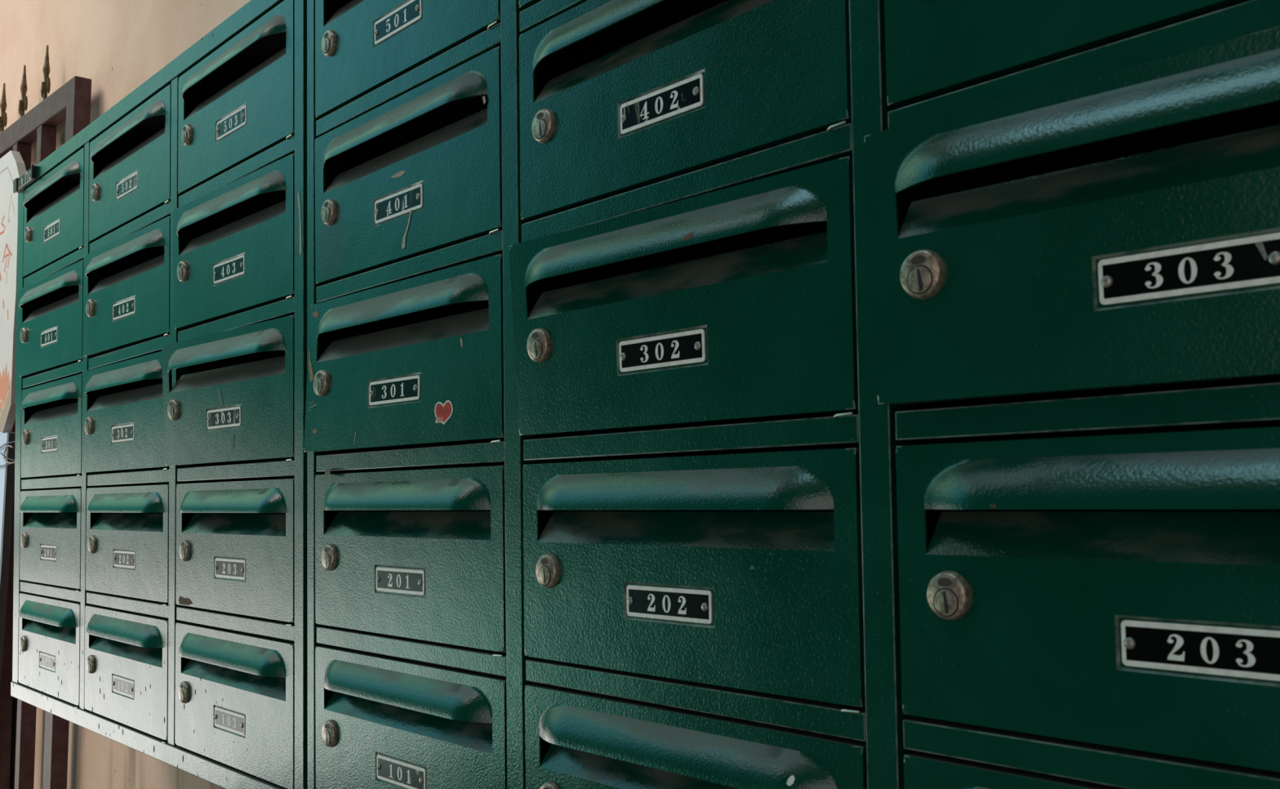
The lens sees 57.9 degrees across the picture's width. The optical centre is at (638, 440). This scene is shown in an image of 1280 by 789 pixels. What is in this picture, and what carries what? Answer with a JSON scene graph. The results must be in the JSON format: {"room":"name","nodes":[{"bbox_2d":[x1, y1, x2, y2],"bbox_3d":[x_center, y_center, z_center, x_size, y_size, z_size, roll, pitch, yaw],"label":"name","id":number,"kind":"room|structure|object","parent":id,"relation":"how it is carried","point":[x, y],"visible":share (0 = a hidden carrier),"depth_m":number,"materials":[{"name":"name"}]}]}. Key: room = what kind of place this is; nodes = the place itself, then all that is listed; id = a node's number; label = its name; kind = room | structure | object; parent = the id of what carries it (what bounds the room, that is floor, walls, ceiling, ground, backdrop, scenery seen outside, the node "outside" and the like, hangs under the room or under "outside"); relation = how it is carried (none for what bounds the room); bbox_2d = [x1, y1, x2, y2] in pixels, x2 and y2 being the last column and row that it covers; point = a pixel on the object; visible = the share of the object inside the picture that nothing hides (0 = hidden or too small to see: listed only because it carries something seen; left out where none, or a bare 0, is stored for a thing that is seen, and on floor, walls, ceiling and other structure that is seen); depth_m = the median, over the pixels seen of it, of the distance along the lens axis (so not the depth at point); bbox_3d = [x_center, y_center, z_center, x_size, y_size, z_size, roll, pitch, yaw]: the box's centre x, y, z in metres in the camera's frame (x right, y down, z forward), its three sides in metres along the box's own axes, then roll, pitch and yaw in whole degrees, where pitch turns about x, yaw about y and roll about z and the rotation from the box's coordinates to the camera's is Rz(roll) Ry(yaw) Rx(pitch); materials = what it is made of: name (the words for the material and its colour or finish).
{"room":"apartment mailbox area","nodes":[
{"label":"apartment mailbox area","id":0,"kind":"room"},
{"bbox_2d":[0,0,250,788],"bbox_3d":[-1.140,-0.428,2.269,0.150,3.600,10.500,2,-4,-42],"label":"wall","id":1,"kind":"structure","parent":0,"point":[117,45],"depth_m":1.84,"materials":[{"name":"beige paint"}]},
{"bbox_2d":[10,0,307,788],"bbox_3d":[-0.475,-0.024,1.276,0.181,0.679,0.829,2,-4,-42],"label":"mailboxes","id":2,"kind":"object","parent":1,"relation":"attached to","point":[223,775],"visible":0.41,"depth_m":1.10,"materials":[{"name":"green metal"}]},
{"bbox_2d":[13,164,36,192],"bbox_3d":[-0.796,-0.338,1.501,0.005,0.019,0.088,2,-4,-42],"label":"number tag","id":3,"kind":"object","parent":2,"relation":"attached to","point":[28,176],"visible":1,"depth_m":1.50,"materials":[{"name":"grey metal"}]},
{"bbox_2d":[18,591,80,707],"bbox_3d":[-0.655,0.251,1.448,0.179,0.118,0.248,2,-4,-42],"label":"mailbox","id":4,"kind":"object","parent":2,"relation":"on","point":[49,642],"visible":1,"depth_m":1.38,"materials":[{"name":"green metal"}]},
{"bbox_2d":[18,599,75,626],"bbox_3d":[-0.715,0.208,1.395,0.015,0.020,0.219,2,-4,-42],"label":"hood","id":5,"kind":"object","parent":4,"relation":"attached to","point":[40,612],"depth_m":1.38,"materials":[{"name":"green metal"}]},
{"bbox_2d":[19,487,81,591],"bbox_3d":[-0.657,0.120,1.455,0.179,0.118,0.248,2,-4,-42],"label":"mailbox","id":6,"kind":"object","parent":2,"relation":"in","point":[50,540],"visible":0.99,"depth_m":1.39,"materials":[{"name":"green metal"}]},
{"bbox_2d":[19,494,76,511],"bbox_3d":[-0.717,0.077,1.401,0.015,0.020,0.219,2,-4,-42],"label":"hood","id":7,"kind":"object","parent":6,"relation":"attached to","point":[28,503],"depth_m":1.38,"materials":[{"name":"green metal"}]},
{"bbox_2d":[18,259,83,377],"bbox_3d":[-0.662,-0.141,1.466,0.182,0.118,0.248,2,-4,-42],"label":"mailbox","id":8,"kind":"object","parent":2,"relation":"in","point":[51,336],"visible":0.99,"depth_m":1.41,"materials":[{"name":"green metal"}]},
{"bbox_2d":[18,267,79,308],"bbox_3d":[-0.723,-0.184,1.412,0.015,0.020,0.219,2,-4,-43],"label":"hood","id":9,"kind":"object","parent":8,"relation":"attached to","point":[65,277],"depth_m":1.40,"materials":[{"name":"green metal"}]},
{"bbox_2d":[21,373,82,478],"bbox_3d":[-0.658,-0.011,1.461,0.179,0.118,0.248,2,-4,-42],"label":"mailbox","id":10,"kind":"object","parent":2,"relation":"in","point":[51,437],"visible":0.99,"depth_m":1.40,"materials":[{"name":"green metal"}]},
{"bbox_2d":[21,380,78,409],"bbox_3d":[-0.719,-0.054,1.407,0.015,0.020,0.219,2,-4,-42],"label":"hood","id":11,"kind":"object","parent":10,"relation":"attached to","point":[55,390],"depth_m":1.39,"materials":[{"name":"green metal"}]},
{"bbox_2d":[22,146,84,277],"bbox_3d":[-0.662,-0.272,1.474,0.179,0.118,0.248,2,-4,-42],"label":"mailbox","id":12,"kind":"object","parent":2,"relation":"in","point":[55,231],"visible":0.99,"depth_m":1.42,"materials":[{"name":"green metal"}]},
{"bbox_2d":[22,155,79,208],"bbox_3d":[-0.723,-0.315,1.420,0.015,0.020,0.219,2,-4,-42],"label":"hood","id":13,"kind":"object","parent":12,"relation":"attached to","point":[70,166],"depth_m":1.41,"materials":[{"name":"green metal"}]},
{"bbox_2d":[81,351,168,473],"bbox_3d":[-0.480,-0.023,1.262,0.183,0.118,0.248,2,-4,-42],"label":"mailbox","id":14,"kind":"object","parent":2,"relation":"in","point":[123,428],"visible":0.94,"depth_m":1.21,"materials":[{"name":"green metal"}]},
{"bbox_2d":[84,358,162,394],"bbox_3d":[-0.541,-0.066,1.208,0.015,0.020,0.219,2,-4,-43],"label":"hood","id":15,"kind":"object","parent":14,"relation":"attached to","point":[132,370],"depth_m":1.20,"materials":[{"name":"green metal"}]},
{"bbox_2d":[84,604,168,742],"bbox_3d":[-0.475,0.238,1.251,0.179,0.118,0.248,2,-4,-42],"label":"mailbox","id":16,"kind":"object","parent":2,"relation":"on","point":[126,660],"visible":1,"depth_m":1.18,"materials":[{"name":"green metal"}]},
{"bbox_2d":[85,612,162,648],"bbox_3d":[-0.536,0.196,1.197,0.015,0.020,0.219,2,-4,-42],"label":"hood","id":17,"kind":"object","parent":16,"relation":"attached to","point":[112,629],"depth_m":1.19,"materials":[{"name":"green metal"}]},
{"bbox_2d":[83,216,170,356],"bbox_3d":[-0.482,-0.154,1.269,0.183,0.118,0.248,2,-4,-42],"label":"mailbox","id":18,"kind":"object","parent":2,"relation":"in","point":[128,305],"visible":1,"depth_m":1.21,"materials":[{"name":"green metal"}]},
{"bbox_2d":[84,225,164,278],"bbox_3d":[-0.543,-0.196,1.214,0.015,0.020,0.219,2,-4,-43],"label":"hood","id":19,"kind":"object","parent":18,"relation":"attached to","point":[150,236],"depth_m":1.20,"materials":[{"name":"green metal"}]},
{"bbox_2d":[85,483,168,605],"bbox_3d":[-0.477,0.108,1.258,0.179,0.118,0.248,2,-4,-42],"label":"mailbox","id":20,"kind":"object","parent":2,"relation":"in","point":[127,544],"visible":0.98,"depth_m":1.19,"materials":[{"name":"green metal"}]},
{"bbox_2d":[87,491,163,512],"bbox_3d":[-0.538,0.065,1.204,0.015,0.020,0.219,2,-4,-42],"label":"hood","id":21,"kind":"object","parent":20,"relation":"attached to","point":[97,501],"depth_m":1.18,"materials":[{"name":"green metal"}]},
{"bbox_2d":[88,84,171,242],"bbox_3d":[-0.483,-0.284,1.276,0.179,0.118,0.248,2,-4,-42],"label":"mailbox","id":22,"kind":"object","parent":2,"relation":"in","point":[133,179],"visible":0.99,"depth_m":1.23,"materials":[{"name":"green metal"}]},
{"bbox_2d":[90,94,165,163],"bbox_3d":[-0.543,-0.327,1.223,0.015,0.020,0.219,2,-4,-42],"label":"hood","id":23,"kind":"object","parent":22,"relation":"attached to","point":[154,106],"depth_m":1.21,"materials":[{"name":"green metal"}]},
{"bbox_2d":[161,315,294,466],"bbox_3d":[-0.304,-0.035,1.063,0.190,0.118,0.248,2,-4,-42],"label":"mailbox","id":24,"kind":"object","parent":2,"relation":"in","point":[234,403],"visible":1,"depth_m":1.00,"materials":[{"name":"green metal"}]},
{"bbox_2d":[167,324,284,373],"bbox_3d":[-0.365,-0.078,1.008,0.219,0.020,0.015,-4,-4,44],"label":"hood","id":25,"kind":"object","parent":24,"relation":"attached to","point":[250,339],"depth_m":0.99,"materials":[{"name":"green metal"}]},
{"bbox_2d":[172,153,294,329],"bbox_3d":[-0.303,-0.166,1.071,0.183,0.118,0.248,2,-4,-42],"label":"mailbox","id":26,"kind":"object","parent":2,"relation":"in","point":[238,255],"visible":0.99,"depth_m":1.01,"materials":[{"name":"green metal"}]},
{"bbox_2d":[176,165,285,236],"bbox_3d":[-0.364,-0.208,1.017,0.015,0.020,0.219,2,-4,-43],"label":"hood","id":27,"kind":"object","parent":26,"relation":"attached to","point":[267,179],"depth_m":1.00,"materials":[{"name":"green metal"}]},
{"bbox_2d":[174,621,294,788],"bbox_3d":[-0.296,0.226,1.054,0.179,0.118,0.248,2,-4,-42],"label":"mailbox","id":28,"kind":"object","parent":2,"relation":"on","point":[234,707],"visible":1,"depth_m":0.99,"materials":[{"name":"green metal"}]},
{"bbox_2d":[178,631,285,676],"bbox_3d":[-0.357,0.184,1.000,0.015,0.020,0.219,2,-4,-42],"label":"hood","id":29,"kind":"object","parent":28,"relation":"attached to","point":[225,653],"depth_m":0.99,"materials":[{"name":"green metal"}]},
{"bbox_2d":[175,477,294,626],"bbox_3d":[-0.298,0.096,1.060,0.179,0.118,0.248,2,-4,-42],"label":"mailbox","id":30,"kind":"object","parent":2,"relation":"in","point":[235,548],"visible":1,"depth_m":0.99,"materials":[{"name":"green metal"}]},
{"bbox_2d":[179,487,285,512],"bbox_3d":[-0.358,0.053,1.006,0.015,0.020,0.219,2,-4,-42],"label":"hood","id":31,"kind":"object","parent":30,"relation":"attached to","point":[192,500],"depth_m":0.99,"materials":[{"name":"green metal"}]},
{"bbox_2d":[177,0,294,194],"bbox_3d":[-0.303,-0.296,1.079,0.179,0.118,0.248,2,-4,-42],"label":"mailbox","id":32,"kind":"object","parent":2,"relation":"in","point":[242,95],"visible":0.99,"depth_m":1.03,"materials":[{"name":"green metal"}]},
{"bbox_2d":[182,8,285,102],"bbox_3d":[-0.364,-0.339,1.025,0.015,0.020,0.219,2,-4,-42],"label":"hood","id":33,"kind":"object","parent":32,"relation":"attached to","point":[273,22],"depth_m":1.01,"materials":[{"name":"green metal"}]},
{"bbox_2d":[306,0,1279,788],"bbox_3d":[0.076,-0.063,0.666,0.186,0.679,0.809,2,-4,-42],"label":"mailboxes","id":34,"kind":"object","parent":1,"relation":"attached to","point":[889,734],"visible":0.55,"depth_m":0.52,"materials":[{"name":"green metal"}]},
{"bbox_2d":[303,253,504,453],"bbox_3d":[-0.111,-0.050,0.855,0.184,0.118,0.248,2,-4,-42],"label":"mailbox","id":35,"kind":"object","parent":34,"relation":"in","point":[394,351],"visible":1,"depth_m":0.79,"materials":[{"name":"green metal"}]},
{"bbox_2d":[316,268,488,337],"bbox_3d":[-0.172,-0.093,0.801,0.015,0.020,0.219,2,-4,-43],"label":"hood","id":36,"kind":"object","parent":35,"relation":"attached to","point":[445,286],"depth_m":0.78,"materials":[{"name":"green metal"}]},
{"bbox_2d":[434,400,453,424],"bbox_3d":[-0.127,-0.018,0.755,0.001,0.016,0.021,2,-4,-44],"label":"sticker","id":37,"kind":"object","parent":35,"relation":"attached to","point":[443,412],"visible":1,"depth_m":0.76,"materials":[{"name":"red paper"}]},
{"bbox_2d":[315,0,500,118],"bbox_3d":[-0.113,-0.311,0.869,0.179,0.118,0.248,2,-4,-42],"label":"mailbox","id":38,"kind":"object","parent":34,"relation":"in","point":[362,46],"visible":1,"depth_m":0.83,"materials":[{"name":"green metal"}]},
{"bbox_2d":[315,46,502,284],"bbox_3d":[-0.111,-0.181,0.863,0.179,0.118,0.248,2,-4,-42],"label":"mailbox","id":39,"kind":"object","parent":34,"relation":"in","point":[420,172],"visible":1,"depth_m":0.80,"materials":[{"name":"green metal"}]},
{"bbox_2d":[322,62,487,169],"bbox_3d":[-0.172,-0.223,0.809,0.015,0.020,0.219,2,-4,-42],"label":"hood","id":40,"kind":"object","parent":39,"relation":"attached to","point":[466,80],"depth_m":0.79,"materials":[{"name":"green metal"}]},
{"bbox_2d":[315,464,506,656],"bbox_3d":[-0.107,0.081,0.850,0.179,0.118,0.248,2,-4,-42],"label":"mailbox","id":41,"kind":"object","parent":34,"relation":"in","point":[419,553],"visible":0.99,"depth_m":0.78,"materials":[{"name":"green metal"}]},
{"bbox_2d":[323,477,490,510],"bbox_3d":[-0.168,0.038,0.796,0.015,0.020,0.219,2,-4,-42],"label":"hood","id":42,"kind":"object","parent":41,"relation":"attached to","point":[339,493],"depth_m":0.78,"materials":[{"name":"green metal"}]},
{"bbox_2d":[315,644,507,788],"bbox_3d":[-0.105,0.211,0.844,0.179,0.118,0.248,2,-4,-42],"label":"mailbox","id":43,"kind":"object","parent":34,"relation":"on","point":[386,722],"visible":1,"depth_m":0.79,"materials":[{"name":"green metal"}]},
{"bbox_2d":[323,657,492,722],"bbox_3d":[-0.166,0.169,0.790,0.015,0.020,0.219,2,-4,-42],"label":"hood","id":44,"kind":"object","parent":43,"relation":"attached to","point":[413,690],"depth_m":0.78,"materials":[{"name":"green metal"}]},
{"bbox_2d":[518,0,542,9],"bbox_3d":[0.067,-0.323,0.672,0.179,0.118,0.248,2,-4,-42],"label":"mailbox","id":45,"kind":"object","parent":34,"relation":"in","point":[523,4],"visible":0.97,"depth_m":0.70,"materials":[{"name":"green metal"}]},
{"bbox_2d":[509,155,858,437],"bbox_3d":[0.068,-0.062,0.657,0.185,0.118,0.248,2,-4,-42],"label":"mailbox","id":46,"kind":"object","parent":34,"relation":"in","point":[737,304],"visible":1,"depth_m":0.59,"materials":[{"name":"green metal"}]},
{"bbox_2d":[524,177,826,288],"bbox_3d":[0.007,-0.105,0.603,0.015,0.020,0.219,2,-4,-44],"label":"hood","id":47,"kind":"object","parent":46,"relation":"attached to","point":[766,202],"depth_m":0.59,"materials":[{"name":"green metal"}]},
{"bbox_2d":[519,0,852,221],"bbox_3d":[0.069,-0.193,0.666,0.179,0.118,0.248,2,-4,-42],"label":"mailbox","id":48,"kind":"object","parent":34,"relation":"in","point":[616,97],"visible":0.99,"depth_m":0.61,"materials":[{"name":"green metal"}]},
{"bbox_2d":[533,0,665,73],"bbox_3d":[0.008,-0.235,0.612,0.015,0.020,0.219,2,-4,-42],"label":"hood","id":49,"kind":"object","parent":48,"relation":"attached to","point":[589,17],"depth_m":0.65,"materials":[{"name":"green metal"}]},
{"bbox_2d":[522,446,865,713],"bbox_3d":[0.072,0.069,0.653,0.179,0.118,0.248,2,-4,-42],"label":"mailbox","id":50,"kind":"object","parent":34,"relation":"in","point":[739,570],"visible":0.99,"depth_m":0.58,"materials":[{"name":"green metal"}]},
{"bbox_2d":[537,464,833,510],"bbox_3d":[0.011,0.026,0.599,0.015,0.020,0.219,2,-4,-42],"label":"hood","id":51,"kind":"object","parent":50,"relation":"attached to","point":[559,486],"depth_m":0.58,"materials":[{"name":"green metal"}]},
{"bbox_2d":[524,682,867,788],"bbox_3d":[0.074,0.199,0.647,0.179,0.118,0.248,2,-4,-42],"label":"mailbox","id":52,"kind":"object","parent":34,"relation":"on","point":[575,738],"visible":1,"depth_m":0.60,"materials":[{"name":"green metal"}]},
{"bbox_2d":[903,750,1127,788],"bbox_3d":[0.254,0.187,0.450,0.179,0.118,0.248,2,-4,-42],"label":"mailbox","id":53,"kind":"object","parent":34,"relation":"on","point":[922,770],"visible":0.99,"depth_m":0.47,"materials":[{"name":"green metal"}]},
{"bbox_2d":[931,777,989,788],"bbox_3d":[0.193,0.144,0.396,0.015,0.020,0.219,2,-4,-42],"label":"hood","id":54,"kind":"object","parent":53,"relation":"attached to","point":[936,782],"depth_m":0.47,"materials":[{"name":"green metal"}]},
{"bbox_2d":[884,0,1251,109],"bbox_3d":[0.248,-0.205,0.468,0.179,0.118,0.248,2,-4,-42],"label":"mailbox","id":55,"kind":"object","parent":34,"relation":"in","point":[935,48],"visible":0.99,"depth_m":0.47,"materials":[{"name":"green metal"}]},
{"bbox_2d":[863,26,1279,409],"bbox_3d":[0.245,-0.074,0.457,0.193,0.118,0.248,2,-4,-42],"label":"mailbox","id":56,"kind":"object","parent":34,"relation":"in","point":[1115,232],"visible":1,"depth_m":0.43,"materials":[{"name":"green metal"}]},
{"bbox_2d":[893,48,1279,193],"bbox_3d":[0.183,-0.117,0.402,0.219,0.020,0.015,-3,-4,44],"label":"hood","id":57,"kind":"object","parent":56,"relation":"attached to","point":[1197,83],"depth_m":0.42,"materials":[{"name":"green metal"}]},
{"bbox_2d":[895,425,1279,771],"bbox_3d":[0.252,0.057,0.456,0.179,0.118,0.248,2,-4,-42],"label":"mailbox","id":58,"kind":"object","parent":34,"relation":"in","point":[1122,590],"visible":1,"depth_m":0.43,"materials":[{"name":"green metal"}]},
{"bbox_2d":[923,448,1279,509],"bbox_3d":[0.191,0.014,0.402,0.015,0.020,0.219,2,-4,-42],"label":"hood","id":59,"kind":"object","parent":58,"relation":"attached to","point":[954,478],"depth_m":0.42,"materials":[{"name":"green metal"}]},
{"bbox_3d":[-1.351,1.322,0.077,3.330,0.100,7.700,2,-4,-42],"label":"floor","id":60,"kind":"structure","parent":0,"visible":0},
{"bbox_2d":[0,44,91,788],"bbox_3d":[-1.421,0.343,2.401,0.025,2.077,1.657,2,-4,-42],"label":"iron gate","id":61,"kind":"object","parent":60,"relation":"on","point":[70,103],"visible":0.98,"depth_m":1.98,"materials":[{"name":"brown metal"}]},
{"bbox_2d":[0,431,15,685],"bbox_3d":[-1.230,0.676,2.148,0.012,1.383,0.458,2,-4,-42],"label":"panel","id":62,"kind":"object","parent":61,"relation":"attached to","point":[6,472],"visible":0.94,"depth_m":2.03,"materials":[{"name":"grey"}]},
{"bbox_2d":[3,444,14,463],"bbox_3d":[-1.069,0.024,1.984,0.077,0.032,0.008,-3,-3,33],"label":"wire","id":63,"kind":"object","parent":62,"relation":"attached to","point":[7,446],"visible":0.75,"depth_m":1.99,"materials":[{"name":"beige metal"}]},
{"bbox_2d":[0,440,15,466],"bbox_3d":[-1.099,0.024,2.017,0.167,0.045,0.013,-3,-4,43],"label":"wire","id":64,"kind":"object","parent":61,"relation":"attached to","point":[12,441],"visible":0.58,"depth_m":2.01,"materials":[{"name":"grey metal"}]},
{"bbox_2d":[0,150,26,432],"bbox_3d":[-1.252,-0.256,2.203,0.014,0.506,0.573,2,-4,-42],"label":"sign board","id":65,"kind":"object","parent":61,"relation":"attached to","point":[12,166],"visible":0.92,"depth_m":2.03,"materials":[{"name":"grey"}]},
{"bbox_2d":[0,364,8,408],"bbox_3d":[-1.133,-0.096,2.057,0.001,0.080,0.114,2,-4,-42],"label":"poster","id":66,"kind":"object","parent":65,"relation":"attached to","point":[4,381],"depth_m":2.04,"materials":[{"name":"orange paper"}]},
{"bbox_2d":[0,377,11,431],"bbox_3d":[-1.128,-0.061,2.051,0.001,0.093,0.126,2,-4,-42],"label":"print","id":67,"kind":"object","parent":65,"relation":"attached to","point":[3,416],"depth_m":2.03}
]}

